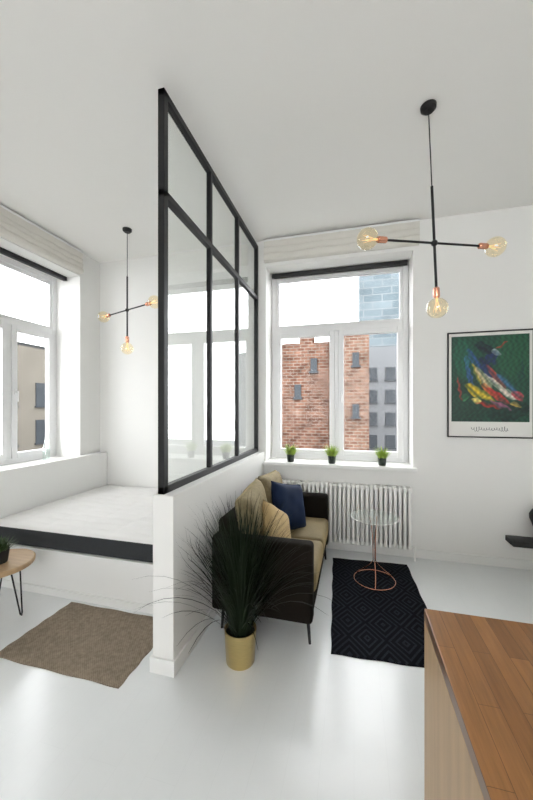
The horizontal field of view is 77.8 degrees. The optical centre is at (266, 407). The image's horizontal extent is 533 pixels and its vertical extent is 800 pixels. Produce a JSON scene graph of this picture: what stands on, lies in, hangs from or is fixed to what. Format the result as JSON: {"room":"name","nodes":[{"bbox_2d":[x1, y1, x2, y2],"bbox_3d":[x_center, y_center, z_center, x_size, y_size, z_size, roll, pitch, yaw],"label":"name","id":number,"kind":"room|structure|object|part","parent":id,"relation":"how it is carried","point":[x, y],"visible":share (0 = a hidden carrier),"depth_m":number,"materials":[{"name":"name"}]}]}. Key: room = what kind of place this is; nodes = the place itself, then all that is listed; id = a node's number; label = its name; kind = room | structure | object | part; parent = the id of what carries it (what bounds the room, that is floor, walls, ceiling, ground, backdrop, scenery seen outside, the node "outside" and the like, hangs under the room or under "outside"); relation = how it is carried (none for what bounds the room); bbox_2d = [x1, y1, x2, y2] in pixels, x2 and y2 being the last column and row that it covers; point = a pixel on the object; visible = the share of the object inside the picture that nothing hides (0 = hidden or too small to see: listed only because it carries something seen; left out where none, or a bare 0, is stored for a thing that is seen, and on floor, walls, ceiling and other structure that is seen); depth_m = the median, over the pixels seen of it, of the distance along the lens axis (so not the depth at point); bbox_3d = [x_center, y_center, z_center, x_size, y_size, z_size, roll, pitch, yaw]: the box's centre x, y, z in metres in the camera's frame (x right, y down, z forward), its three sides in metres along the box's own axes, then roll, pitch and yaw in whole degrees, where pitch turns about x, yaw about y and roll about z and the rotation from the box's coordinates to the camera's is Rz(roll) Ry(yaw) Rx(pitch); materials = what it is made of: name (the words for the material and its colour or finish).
{"room":"studio apartment","nodes":[
{"label":"studio apartment","id":0,"kind":"room"},
{"bbox_2d":[0,236,99,457],"bbox_3d":[-3.333,-0.195,1.127,0.500,3.460,6.870,0,0,15],"label":"wall","id":1,"kind":"structure","parent":0,"point":[78,297],"depth_m":4.13,"materials":[{"name":"white paint"}]},
{"bbox_2d":[0,255,55,464],"bbox_3d":[-2.799,-0.507,3.587,0.130,2.232,1.176,0,0,15],"label":"window","id":2,"kind":"structure","parent":1,"relation":"in","point":[10,326],"depth_m":3.65,"materials":[{"name":"white paint"}]},
{"bbox_3d":[-2.884,-0.178,3.323,0.062,1.464,0.511,0,0,15],"label":"sash","id":3,"kind":"part","parent":2,"relation":"part of","materials":[{"name":"white paint"}]},
{"bbox_3d":[-2.746,-0.138,3.627,0.048,0.140,0.024,0,0,15],"label":"handle","id":4,"kind":"part","parent":2,"relation":"part of","materials":[{"name":"white paint"}]},
{"bbox_3d":[-2.823,-1.269,3.594,0.040,0.598,1.066,0,0,15],"label":"transom sash","id":5,"kind":"part","parent":2,"relation":"part of","materials":[{"name":"clear glass"}]},
{"bbox_3d":[-2.741,-0.178,3.859,0.062,1.464,0.511,0,0,15],"label":"sash","id":6,"kind":"part","parent":2,"relation":"part of","materials":[{"name":"white paint"}]},
{"bbox_2d":[0,247,66,280],"bbox_3d":[-2.640,-0.660,3.545,0.048,1.924,1.140,0,0,15],"label":"roller blind","id":7,"kind":"object","parent":2,"relation":"attached to","point":[3,251],"visible":1,"depth_m":3.64,"materials":[{"name":"black fabric"}]},
{"bbox_2d":[0,457,66,468],"bbox_3d":[-2.620,0.629,3.540,0.360,0.039,1.178,0,0,15],"label":"window sill","id":8,"kind":"structure","parent":1,"relation":"attached to","point":[52,458],"depth_m":3.69,"materials":[{"name":"white paint"}]},
{"bbox_2d":[0,204,83,273],"bbox_3d":[-2.447,-1.770,3.339,0.071,0.270,1.440,0,0,15],"label":"blind","id":9,"kind":"object","parent":1,"relation":"attached to","point":[14,228],"visible":1,"depth_m":3.46,"materials":[{"name":"fabric"}]},
{"bbox_3d":[-2.451,-1.895,3.340,0.063,0.019,1.440,0,0,15],"label":"head rail","id":10,"kind":"part","parent":9,"relation":"part of","materials":[{"name":"white paint"}]},
{"bbox_2d":[153,452,263,660],"bbox_3d":[-0.345,1.020,2.864,0.135,1.030,1.980,0,0,15],"label":"wall","id":11,"kind":"structure","parent":0,"point":[173,510],"depth_m":2.03,"materials":[{"name":"white paint"}]},
{"bbox_2d":[150,606,219,677],"bbox_3d":[-0.348,1.490,2.851,0.161,0.090,1.979,0,0,15],"label":"baseboard","id":12,"kind":"structure","parent":11,"relation":"attached to","point":[161,666],"depth_m":1.94,"materials":[{"name":"white paint"}]},
{"bbox_2d":[158,87,257,494],"bbox_3d":[-0.365,-0.682,2.875,0.042,2.375,1.960,0,0,15],"label":"glass wall","id":13,"kind":"structure","parent":11,"relation":"on","point":[165,104],"depth_m":2.44,"materials":[{"name":"black metal"}]},
{"bbox_2d":[0,0,532,262],"bbox_3d":[-0.137,-2.025,0.383,7.060,0.200,7.670,0,0,15],"label":"ceiling","id":14,"kind":"structure","parent":0,"point":[306,114],"depth_m":2.16,"materials":[{"name":"white paint"}]},
{"bbox_2d":[99,227,156,354],"bbox_3d":[-1.500,-1.250,3.553,1.068,1.349,0.128,0,0,35],"label":"pendant lamp","id":15,"kind":"object","parent":14,"relation":"hanging from","point":[127,230],"visible":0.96,"depth_m":3.55,"materials":[{"name":"black metal"}]},
{"bbox_3d":[-1.500,-1.090,3.553,0.017,0.650,0.017,0,0,35],"label":"rod","id":16,"kind":"part","parent":15,"relation":"part of","materials":[{"name":"black metal"}]},
{"bbox_3d":[-1.500,-1.650,3.553,0.006,0.490,0.006,0,0,-33],"label":"cord","id":17,"kind":"part","parent":15,"relation":"part of","materials":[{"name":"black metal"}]},
{"bbox_2d":[357,99,506,312],"bbox_3d":[1.075,-1.253,2.113,1.067,1.350,0.128,0,0,-12],"label":"pendant lamp","id":18,"kind":"object","parent":14,"relation":"hanging from","point":[428,106],"visible":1,"depth_m":2.10,"materials":[{"name":"black metal"}]},
{"bbox_2d":[376,236,387,242],"bbox_3d":[0.713,-1.037,2.035,0.066,0.040,0.040,-3,1,-12],"label":"socket","id":19,"kind":"object","parent":18,"relation":"attached to","point":[380,239],"depth_m":2.02,"materials":[{"name":"orange metal"}]},
{"bbox_3d":[0.906,-1.047,2.077,0.345,0.014,0.014,-3,1,-12],"label":"arm","id":20,"kind":"part","parent":18,"relation":"part of","materials":[{"name":"black metal"}]},
{"bbox_3d":[1.045,-1.650,2.107,0.007,0.490,0.007,-3,1,-12],"label":"cord","id":21,"kind":"part","parent":18,"relation":"part of","materials":[{"name":"black metal"}]},
{"bbox_3d":[1.073,-1.091,2.113,0.017,0.650,0.017,-3,1,-12],"label":"rod","id":22,"kind":"part","parent":18,"relation":"part of","materials":[{"name":"black metal"}]},
{"bbox_2d":[433,287,439,297],"bbox_3d":[1.090,-0.742,2.116,0.040,0.066,0.040,-3,1,-12],"label":"socket","id":23,"kind":"object","parent":18,"relation":"attached to","point":[436,290],"depth_m":2.10,"materials":[{"name":"orange metal"}]},
{"bbox_3d":[1.243,-1.065,2.149,0.345,0.014,0.014,-3,1,-12],"label":"arm","id":24,"kind":"part","parent":18,"relation":"part of","materials":[{"name":"black metal"}]},
{"bbox_2d":[477,243,488,249],"bbox_3d":[1.436,-1.075,2.191,0.066,0.040,0.040,-3,1,-12],"label":"socket","id":25,"kind":"object","parent":18,"relation":"attached to","point":[484,246],"depth_m":2.18,"materials":[{"name":"orange metal"}]},
{"bbox_2d":[0,548,532,799],"bbox_3d":[-0.137,1.635,0.383,7.060,0.200,7.670,0,0,15],"label":"floor","id":26,"kind":"structure","parent":0,"point":[305,721],"depth_m":1.63,"materials":[{"name":"white concrete"}]},
{"bbox_2d":[0,549,35,615],"bbox_3d":[-1.975,1.329,2.407,0.480,0.412,0.480,0,0,15],"label":"side table","id":27,"kind":"object","parent":26,"relation":"on","point":[18,559],"visible":0.92,"depth_m":2.42,"materials":[{"name":"brown wood"}]},
{"bbox_2d":[0,535,17,564],"bbox_3d":[-1.943,1.028,2.399,0.260,0.189,0.244,0,0,15],"label":"potted plant","id":28,"kind":"object","parent":27,"relation":"on","point":[4,547],"visible":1,"depth_m":2.39,"materials":[{"name":"green plant"}]},
{"bbox_3d":[-1.940,1.075,2.397,0.120,0.095,0.120,0,0,15],"label":"pot","id":29,"kind":"part","parent":28,"relation":"part of","materials":[{"name":"black ceramic"}]},
{"bbox_3d":[-1.830,1.348,2.434,0.054,0.372,0.131,0,0,-10],"label":"leg","id":30,"kind":"part","parent":27,"relation":"part of","materials":[{"name":"black metal"}]},
{"bbox_3d":[-1.975,1.143,2.407,0.480,0.040,0.480,0,0,15],"label":"seat","id":31,"kind":"part","parent":27,"relation":"part of","materials":[{"name":"brown wood"}]},
{"bbox_2d":[0,452,152,613],"bbox_3d":[-1.385,1.058,3.377,2.098,0.955,1.509,0,0,15],"label":"wall","id":32,"kind":"structure","parent":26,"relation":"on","point":[90,578],"depth_m":2.74,"materials":[{"name":"white paint"}]},
{"bbox_3d":[-2.343,1.058,3.639,0.112,0.955,1.494,0,0,15],"label":"headboard","id":33,"kind":"part","parent":32,"relation":"part of","materials":[{"name":"white paint"}]},
{"bbox_2d":[0,485,157,562],"bbox_3d":[-1.325,1.079,3.372,1.974,0.191,1.474,0,0,15],"label":"raised platform","id":34,"kind":"object","parent":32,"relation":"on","point":[116,521],"visible":0.63,"depth_m":2.84,"materials":[{"name":"white wood"}]},
{"bbox_2d":[0,602,152,688],"bbox_3d":[-1.174,1.529,2.205,0.916,0.010,0.591,0,0,15],"label":"floor mat","id":35,"kind":"object","parent":26,"relation":"on","point":[104,646],"visible":0.94,"depth_m":2.13,"materials":[{"name":"brown carpet"}]},
{"bbox_2d":[134,491,335,670],"bbox_3d":[-0.127,1.025,1.805,0.964,1.019,0.900,0,0,32],"label":"potted grass","id":36,"kind":"object","parent":26,"relation":"on","point":[240,578],"depth_m":1.93,"materials":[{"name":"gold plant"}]},
{"bbox_2d":[224,622,256,670],"bbox_3d":[-0.159,1.435,2.008,0.196,0.200,0.196,0,0,15],"label":"pot","id":37,"kind":"object","parent":36,"relation":"attached to","point":[239,646],"depth_m":1.93,"materials":[{"name":"yellow ceramic"}]},
{"bbox_2d":[212,470,327,644],"bbox_3d":[0.132,1.070,2.831,0.705,0.932,1.360,0,0,15],"label":"sofa","id":38,"kind":"object","parent":26,"relation":"on","point":[313,537],"visible":0.62,"depth_m":2.18,"materials":[{"name":"brown fabric"}]},
{"bbox_3d":[-0.304,1.457,2.305,0.033,0.157,0.024,0,0,15],"label":"leg","id":39,"kind":"part","parent":38,"relation":"part of","materials":[{"name":"black metal"}]},
{"bbox_3d":[-0.141,1.085,2.903,0.140,0.580,1.130,0,0,15],"label":"backrest","id":40,"kind":"part","parent":38,"relation":"part of","materials":[{"name":"brown fabric"}]},
{"bbox_2d":[235,478,266,534],"bbox_3d":[-0.093,0.850,2.595,0.167,0.466,0.545,-12,1,12],"label":"cushion","id":41,"kind":"object","parent":38,"relation":"on","point":[257,489],"depth_m":2.43,"materials":[{"name":"beige fabric"}]},
{"bbox_3d":[-0.032,1.130,2.230,0.695,0.510,0.115,0,0,15],"label":"arm","id":42,"kind":"part","parent":38,"relation":"part of","materials":[{"name":"brown fabric"}]},
{"bbox_2d":[257,470,282,503],"bbox_3d":[0.053,0.850,3.147,0.167,0.466,0.545,-13,-8,17],"label":"cushion","id":43,"kind":"object","parent":38,"relation":"on","point":[266,479],"depth_m":2.96,"materials":[{"name":"beige fabric"}]},
{"bbox_2d":[263,499,290,537],"bbox_3d":[0.080,0.950,2.586,0.212,0.473,0.484,0,0,37],"label":"throw cushion","id":44,"kind":"object","parent":38,"relation":"on","point":[271,510],"visible":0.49,"depth_m":2.53,"materials":[{"name":"beige fabric"}]},
{"bbox_2d":[271,481,305,529],"bbox_3d":[0.203,0.890,2.988,0.207,0.491,0.510,0,0,45],"label":"throw cushion","id":45,"kind":"object","parent":38,"relation":"on","point":[292,495],"visible":0.65,"depth_m":2.93,"materials":[{"name":"blue fabric"}]},
{"bbox_2d":[292,538,322,590],"bbox_3d":[0.132,1.161,2.537,0.555,0.168,0.559,0,0,15],"label":"seat cushion","id":46,"kind":"object","parent":38,"relation":"on","point":[318,544],"depth_m":2.50,"materials":[{"name":"beige fabric"}]},
{"bbox_2d":[290,517,327,552],"bbox_3d":[0.278,1.161,3.085,0.555,0.168,0.559,0,0,15],"label":"seat cushion","id":47,"kind":"object","parent":38,"relation":"on","point":[316,528],"depth_m":2.93,"materials":[{"name":"beige fabric"}]},
{"bbox_3d":[0.275,1.457,2.151,0.033,0.157,0.024,0,0,15],"label":"leg","id":48,"kind":"part","parent":38,"relation":"part of","materials":[{"name":"black metal"}]},
{"bbox_3d":[0.287,1.130,3.434,0.695,0.510,0.115,0,0,15],"label":"arm","id":49,"kind":"part","parent":38,"relation":"part of","materials":[{"name":"brown fabric"}]},
{"bbox_2d":[282,479,415,560],"bbox_3d":[0.796,1.167,3.493,1.450,0.735,0.110,0,0,15],"label":"radiator","id":50,"kind":"object","parent":26,"relation":"on","point":[402,496],"visible":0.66,"depth_m":3.38,"materials":[{"name":"white metal"}]},
{"bbox_2d":[331,558,426,667],"bbox_3d":[0.886,1.528,2.641,0.716,0.012,1.346,0,0,12],"label":"area rug","id":51,"kind":"object","parent":26,"relation":"on","point":[367,624],"visible":0.95,"depth_m":2.43,"materials":[{"name":"black fabric"}]},
{"bbox_2d":[351,510,398,590],"bbox_3d":[0.956,1.240,2.923,0.407,0.562,0.407,0,0,15],"label":"side table","id":52,"kind":"object","parent":51,"relation":"on","point":[374,553],"visible":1,"depth_m":2.92,"materials":[{"name":"orange metal"}]},
{"bbox_3d":[0.884,1.243,2.983,0.026,0.553,0.170,0,0,-43],"label":"leg","id":53,"kind":"part","parent":52,"relation":"part of","materials":[{"name":"orange metal"}]},
{"bbox_3d":[0.940,1.243,2.830,0.026,0.553,0.170,0,0,17],"label":"leg","id":54,"kind":"part","parent":52,"relation":"part of","materials":[{"name":"orange metal"}]},
{"bbox_3d":[1.044,1.243,2.955,0.170,0.553,0.026,0,0,-13],"label":"leg","id":55,"kind":"part","parent":52,"relation":"part of","materials":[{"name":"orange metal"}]},
{"bbox_2d":[424,621,483,799],"bbox_3d":[0.911,1.104,0.059,1.300,0.862,1.698,0,0,15],"label":"cabinet","id":56,"kind":"object","parent":26,"relation":"on","point":[449,772],"depth_m":0.85,"materials":[{"name":"brown wood"}]},
{"bbox_2d":[424,609,532,799],"bbox_3d":[0.918,0.653,0.047,1.320,0.037,1.720,0,0,15],"label":"countertop","id":57,"kind":"structure","parent":56,"relation":"on","point":[486,664],"depth_m":0.74,"materials":[{"name":"brown wood"}]},
{"bbox_2d":[100,205,532,560],"bbox_3d":[0.782,-0.195,3.848,7.060,3.460,0.500,0,0,15],"label":"wall","id":58,"kind":"structure","parent":0,"point":[468,494],"depth_m":3.58,"materials":[{"name":"white paint"}]},
{"bbox_2d":[272,264,407,462],"bbox_3d":[0.824,-0.507,3.873,1.563,2.232,0.130,0,0,15],"label":"window","id":59,"kind":"structure","parent":58,"relation":"in","point":[337,331],"depth_m":3.86,"materials":[{"name":"white paint"}]},
{"bbox_3d":[0.466,-0.178,3.983,0.704,1.464,0.062,0,0,15],"label":"sash","id":60,"kind":"part","parent":59,"relation":"part of","materials":[{"name":"white paint"}]},
{"bbox_2d":[272,260,407,432],"bbox_3d":[0.810,-0.660,3.820,1.530,1.924,0.048,0,0,15],"label":"roller blind","id":61,"kind":"object","parent":59,"relation":"attached to","point":[400,262],"visible":1,"depth_m":3.83,"materials":[{"name":"black fabric"}]},
{"bbox_3d":[0.086,-0.638,4.001,0.008,1.880,0.005,0,0,-30],"label":"pull cord","id":62,"kind":"part","parent":61,"relation":"part of","materials":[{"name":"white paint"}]},
{"bbox_3d":[0.830,-1.269,3.897,1.453,0.598,0.040,0,0,15],"label":"transom sash","id":63,"kind":"part","parent":59,"relation":"part of","materials":[{"name":"clear glass"}]},
{"bbox_3d":[1.189,-0.178,3.791,0.704,1.464,0.062,0,0,15],"label":"sash","id":64,"kind":"part","parent":59,"relation":"part of","materials":[{"name":"white paint"}]},
{"bbox_2d":[263,458,416,471],"bbox_3d":[0.784,0.629,3.695,1.612,0.039,0.345,0,0,15],"label":"window sill","id":65,"kind":"structure","parent":58,"relation":"attached to","point":[314,463],"depth_m":3.60,"materials":[{"name":"white paint"}]},
{"bbox_2d":[281,445,298,461],"bbox_3d":[0.273,0.503,3.751,0.234,0.214,0.236,0,0,24],"label":"potted grass plant","id":66,"kind":"object","parent":65,"relation":"on","point":[290,452],"visible":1,"depth_m":3.72,"materials":[{"name":"green plant"}]},
{"bbox_3d":[0.275,0.568,3.755,0.090,0.085,0.090,0,0,15],"label":"pot","id":67,"kind":"part","parent":66,"relation":"part of","materials":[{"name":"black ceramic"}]},
{"bbox_2d":[324,445,339,463],"bbox_3d":[0.724,0.501,3.629,0.261,0.218,0.246,0,0,15],"label":"potted grass plant","id":68,"kind":"object","parent":65,"relation":"on","point":[332,453],"visible":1,"depth_m":3.60,"materials":[{"name":"green plant"}]},
{"bbox_3d":[0.720,0.568,3.637,0.090,0.085,0.090,0,0,15],"label":"pot","id":69,"kind":"part","parent":68,"relation":"part of","materials":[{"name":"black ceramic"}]},
{"bbox_2d":[374,447,390,465],"bbox_3d":[1.231,0.503,3.492,0.235,0.214,0.240,0,0,15],"label":"potted grass plant","id":70,"kind":"object","parent":65,"relation":"on","point":[382,456],"visible":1,"depth_m":3.47,"materials":[{"name":"green plant"}]},
{"bbox_3d":[1.228,0.568,3.502,0.090,0.085,0.090,0,0,15],"label":"pot","id":71,"kind":"part","parent":70,"relation":"part of","materials":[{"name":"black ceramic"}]},
{"bbox_2d":[263,219,419,262],"bbox_3d":[0.762,-1.785,3.555,1.630,0.240,0.071,0,0,15],"label":"blind","id":72,"kind":"object","parent":58,"relation":"attached to","point":[342,241],"visible":0.98,"depth_m":3.52,"materials":[{"name":"fabric"}]},
{"bbox_3d":[0.763,-1.895,3.559,1.630,0.019,0.063,0,0,15],"label":"head rail","id":73,"kind":"part","parent":72,"relation":"part of","materials":[{"name":"white paint"}]},
{"bbox_2d":[326,541,532,569],"bbox_3d":[1.912,1.490,3.283,3.986,0.090,0.014,0,0,15],"label":"baseboard","id":74,"kind":"structure","parent":58,"relation":"attached to","point":[420,553],"depth_m":3.31,"materials":[{"name":"white paint"}]},
{"bbox_2d":[447,328,532,438],"bbox_3d":[2.169,-0.230,3.209,0.742,1.040,0.022,0,0,15],"label":"framed poster","id":75,"kind":"object","parent":58,"relation":"attached to","point":[490,373],"visible":1,"depth_m":3.21,"materials":[{"name":"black paper"}]},
{"bbox_2d":[505,535,532,548],"bbox_3d":[2.716,1.248,2.988,0.900,0.050,0.170,0,0,15],"label":"wall shelf","id":76,"kind":"object","parent":58,"relation":"attached to","point":[515,541],"visible":1,"depth_m":3.05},
{"bbox_2d":[529,509,532,524],"bbox_3d":[2.517,1.058,3.036,0.160,0.330,0.160,0,0,15],"label":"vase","id":77,"kind":"object","parent":76,"relation":"on","point":[531,511],"visible":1,"depth_m":3.05,"materials":[{"name":"black ceramic"}]},
{"label":"outside","id":78,"kind":"structure","parent":0,"visible":0},
{"bbox_3d":[12.815,13.785,48.330,180.000,0.500,160.000,0,0,15],"label":"ground","id":79,"kind":"structure","parent":78,"visible":0},
{"bbox_2d":[0,341,44,465],"bbox_3d":[-20.452,4.310,31.804,8.160,18.450,33.000,0,0,15],"label":"townhouse","id":80,"kind":"structure","parent":79,"relation":"on","point":[30,357],"depth_m":25.33,"materials":[{"name":"beige concrete"}]},
{"bbox_2d":[282,338,329,459],"bbox_3d":[3.304,4.385,24.129,3.220,18.300,7.660,0,0,15],"label":"brick building","id":81,"kind":"structure","parent":79,"relation":"on","point":[305,363],"depth_m":20.55,"materials":[{"name":"red brick"}]},
{"bbox_2d":[344,335,368,460],"bbox_3d":[5.889,4.235,23.185,2.200,18.600,8.160,0,0,15],"label":"brick building","id":82,"kind":"structure","parent":79,"relation":"on","point":[356,347],"depth_m":19.27,"materials":[{"name":"red brick"}]},
{"bbox_2d":[358,273,398,346],"bbox_3d":[23.791,-8.090,64.559,11.100,43.250,13.000,0,0,15],"label":"office tower","id":83,"kind":"structure","parent":79,"relation":"on","point":[378,295],"depth_m":58.80,"materials":[{"name":"glass"}]},
{"bbox_2d":[369,346,402,462],"bbox_3d":[13.863,3.910,32.968,8.100,19.250,9.160,0,0,15],"label":"apartment building","id":84,"kind":"structure","parent":79,"relation":"on","point":[382,359],"depth_m":29.32,"materials":[{"name":"white concrete"}]}
]}

